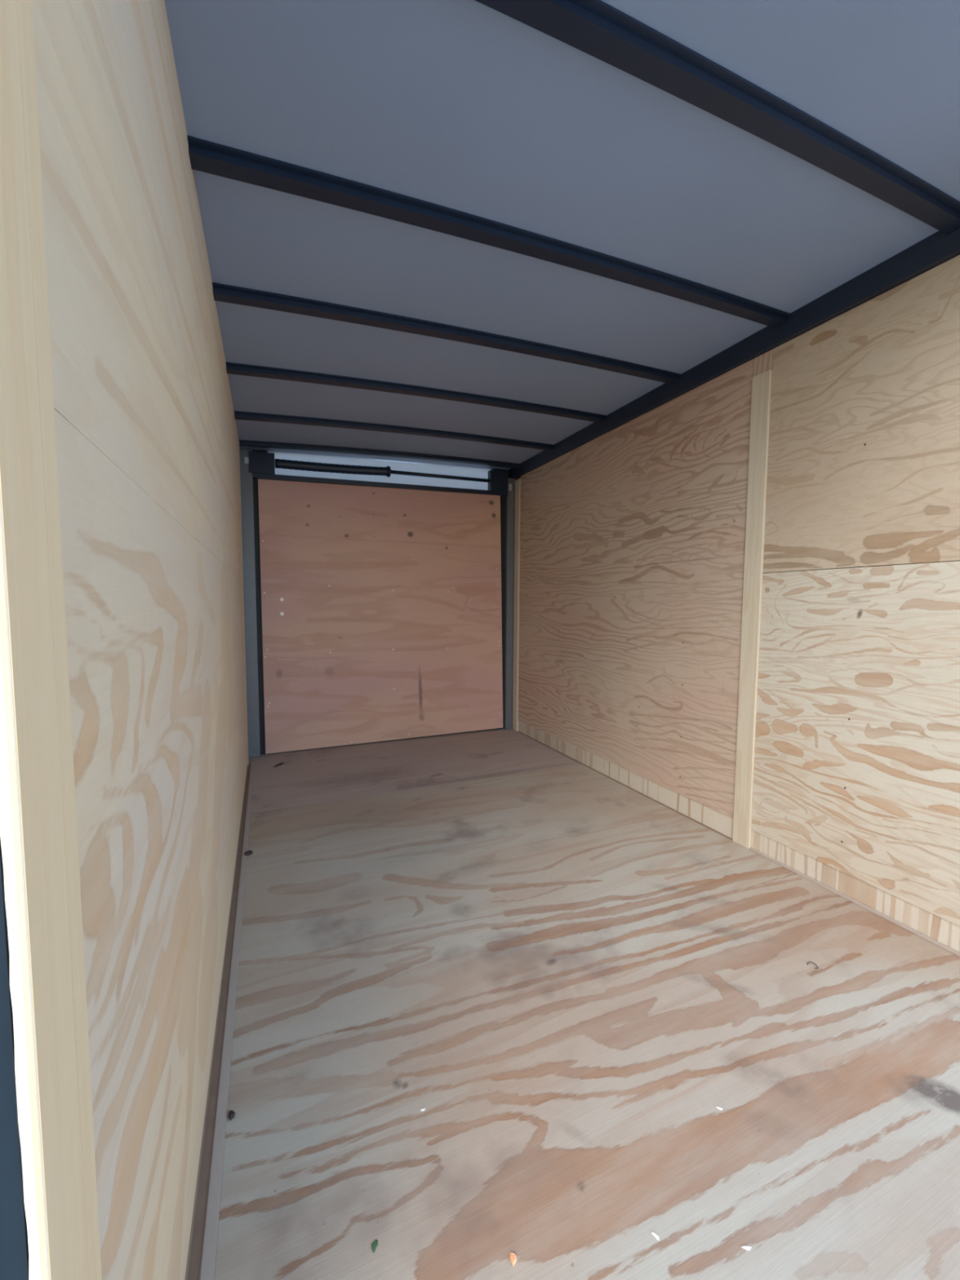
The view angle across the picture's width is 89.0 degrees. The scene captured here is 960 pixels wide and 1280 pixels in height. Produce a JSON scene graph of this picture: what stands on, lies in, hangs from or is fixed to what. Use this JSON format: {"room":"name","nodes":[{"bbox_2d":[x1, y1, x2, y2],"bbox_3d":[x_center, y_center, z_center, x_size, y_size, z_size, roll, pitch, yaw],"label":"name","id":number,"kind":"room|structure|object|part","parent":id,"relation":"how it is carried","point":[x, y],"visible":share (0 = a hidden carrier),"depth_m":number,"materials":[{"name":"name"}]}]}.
{"room":"cargo space","nodes":[
{"label":"cargo space","id":0,"kind":"room"},
{"bbox_2d":[0,0,248,1279],"bbox_3d":[-0.761,-0.120,1.358,0.110,1.800,2.573,-1,4,-23],"label":"wall","id":1,"kind":"structure","parent":0,"point":[124,735],"depth_m":0.34,"materials":[{"name":"wood"}]},
{"bbox_3d":[-0.264,-0.036,0.207,0.102,1.800,0.049,-1,4,-23],"label":"frame post","id":2,"kind":"part","parent":1,"relation":"part of","materials":[{"name":"blue metal"}]},
{"bbox_3d":[-0.669,-0.538,1.243,0.009,0.684,2.211,-1,4,-23],"label":"plywood panel","id":3,"kind":"part","parent":1,"relation":"part of","materials":[{"name":"beige wood"}]},
{"bbox_3d":[-0.673,0.229,1.297,0.009,0.854,2.211,-1,4,-23],"label":"plywood panel","id":4,"kind":"part","parent":1,"relation":"part of","materials":[{"name":"beige wood"}]},
{"bbox_2d":[184,760,254,1279],"bbox_3d":[-0.670,0.668,1.347,0.040,0.030,2.370,-1,4,-23],"label":"baseboard","id":5,"kind":"structure","parent":1,"relation":"attached to","point":[201,1260],"depth_m":0.77,"materials":[{"name":"brown wood"}]},
{"bbox_2d":[239,447,515,757],"bbox_3d":[-0.505,-0.215,2.797,1.610,1.730,0.132,-1,4,-23],"label":"door frame","id":6,"kind":"structure","parent":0,"point":[255,465],"depth_m":2.59,"materials":[{"name":"black metal"}]},
{"bbox_3d":[-1.145,-0.882,2.401,0.020,0.030,0.004,-1,4,-23],"label":"bolt plate","id":7,"kind":"part","parent":6,"relation":"part of","materials":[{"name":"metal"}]},
{"bbox_3d":[-1.161,-0.173,2.467,0.058,1.545,0.034,-1,4,-23],"label":"post","id":8,"kind":"part","parent":6,"relation":"part of","materials":[{"name":"grey metal"}]},
{"bbox_3d":[-0.501,-0.921,2.734,1.260,0.207,0.003,-1,4,-23],"label":"header panel","id":9,"kind":"part","parent":6,"relation":"part of","materials":[{"name":"white metal"}]},
{"bbox_2d":[257,479,502,754],"bbox_3d":[-0.486,-0.143,2.770,1.374,1.442,0.027,-1,4,-23],"label":"door","id":10,"kind":"structure","parent":6,"relation":"in","point":[381,606],"depth_m":2.72,"materials":[{"name":"brown wood"}]},
{"bbox_2d":[275,458,489,482],"bbox_3d":[-0.490,-0.921,2.704,1.189,0.076,0.060,-1,4,-23],"label":"spring","id":11,"kind":"object","parent":6,"relation":"attached to","point":[279,464],"visible":1,"depth_m":2.60,"materials":[{"name":"metal"}]},
{"bbox_3d":[-0.225,-0.943,2.818,0.610,0.033,0.020,-1,4,-23],"label":"rod","id":12,"kind":"part","parent":11,"relation":"part of","materials":[{"name":"paint"}]},
{"bbox_3d":[0.157,-0.955,3.022,0.181,0.280,0.029,-1,4,-23],"label":"corner plate","id":13,"kind":"part","parent":6,"relation":"part of","materials":[{"name":"black metal"}]},
{"bbox_3d":[0.185,-0.212,3.051,0.059,1.555,0.034,-1,4,-23],"label":"post","id":14,"kind":"part","parent":6,"relation":"part of","materials":[{"name":"grey metal"}]},
{"bbox_3d":[0.183,-0.931,2.977,0.023,0.040,0.004,-1,4,-23],"label":"bolt plate","id":15,"kind":"part","parent":6,"relation":"part of","materials":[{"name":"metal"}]},
{"bbox_2d":[164,0,959,479],"bbox_3d":[0.008,-0.892,1.568,1.605,0.119,2.580,-1,4,-23],"label":"ceiling","id":16,"kind":"structure","parent":0,"point":[508,235],"depth_m":0.95,"materials":[{"name":"paint"}]},
{"bbox_3d":[0.696,-0.930,1.843,0.036,0.055,2.540,-1,4,-23],"label":"rail","id":17,"kind":"part","parent":16,"relation":"part of","materials":[{"name":"metal"}]},
{"bbox_2d":[213,728,959,1279],"bbox_3d":[-0.004,0.700,1.700,1.526,0.075,2.620,-1,4,-23],"label":"floor","id":18,"kind":"structure","parent":0,"point":[493,934],"depth_m":0.87,"materials":[{"name":"brown wood"}]},
{"bbox_2d":[228,1110,235,1120],"bbox_3d":[-0.379,0.724,0.745,0.009,0.007,0.015,-1,4,-23],"label":"grit","id":19,"kind":"object","parent":18,"relation":"on","point":[231,1113],"visible":1,"depth_m":0.74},
{"bbox_2d":[244,850,253,855],"bbox_3d":[-0.723,0.665,1.527,0.025,0.011,0.021,-1,4,-23],"label":"grit","id":20,"kind":"object","parent":18,"relation":"on","point":[248,852],"visible":1,"depth_m":1.52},
{"bbox_2d":[371,1239,377,1253],"bbox_3d":[-0.128,0.738,0.595,0.008,0.002,0.012,-1,4,-23],"label":"scrap","id":21,"kind":"object","parent":18,"relation":"on","point":[374,1245],"visible":1,"depth_m":0.60,"materials":[{"name":"green"}]},
{"bbox_2d":[509,1251,516,1266],"bbox_3d":[0.040,0.739,0.585,0.009,0.003,0.014,-1,4,-23],"label":"chip","id":22,"kind":"object","parent":18,"relation":"on","point":[513,1256],"visible":1,"depth_m":0.58,"materials":[{"name":"orange wood"}]},
{"bbox_2d":[651,1231,658,1239],"bbox_3d":[0.218,0.739,0.607,0.011,0.001,0.004,4,5,43],"label":"wood splinter","id":23,"kind":"object","parent":18,"relation":"on","point":[656,1236],"visible":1,"depth_m":0.61,"materials":[{"name":"white wood"}]},
{"bbox_2d":[741,1245,751,1249],"bbox_3d":[0.325,0.741,0.596,0.013,0.001,0.004,0,4,1],"label":"wood splinter","id":24,"kind":"object","parent":18,"relation":"on","point":[746,1247],"visible":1,"depth_m":0.60,"materials":[{"name":"white wood"}]},
{"bbox_2d":[512,254,959,926],"bbox_3d":[0.707,-0.150,1.959,0.056,1.730,2.640,-1,4,-23],"label":"wall","id":25,"kind":"structure","parent":0,"point":[739,597],"depth_m":1.45,"materials":[{"name":"wood"}]},
{"bbox_3d":[0.549,-0.191,2.278,0.009,1.478,1.528,-1,4,-23],"label":"plywood panel","id":26,"kind":"part","parent":25,"relation":"part of","materials":[{"name":"beige wood"}]},
{"bbox_2d":[517,720,959,956],"bbox_3d":[0.724,0.614,1.915,0.015,0.073,2.445,-1,4,-23],"label":"baseboard","id":27,"kind":"structure","parent":25,"relation":"attached to","point":[944,934],"depth_m":1.46,"materials":[{"name":"brown wood"}]},
{"bbox_3d":[1.047,0.230,1.155,0.009,0.818,0.848,-1,4,-23],"label":"plywood panel","id":28,"kind":"part","parent":25,"relation":"part of","materials":[{"name":"beige wood"}]},
{"bbox_3d":[1.051,-0.512,1.103,0.009,0.666,0.848,-1,4,-23],"label":"plywood panel","id":29,"kind":"part","parent":25,"relation":"part of","materials":[{"name":"beige wood"}]}
]}

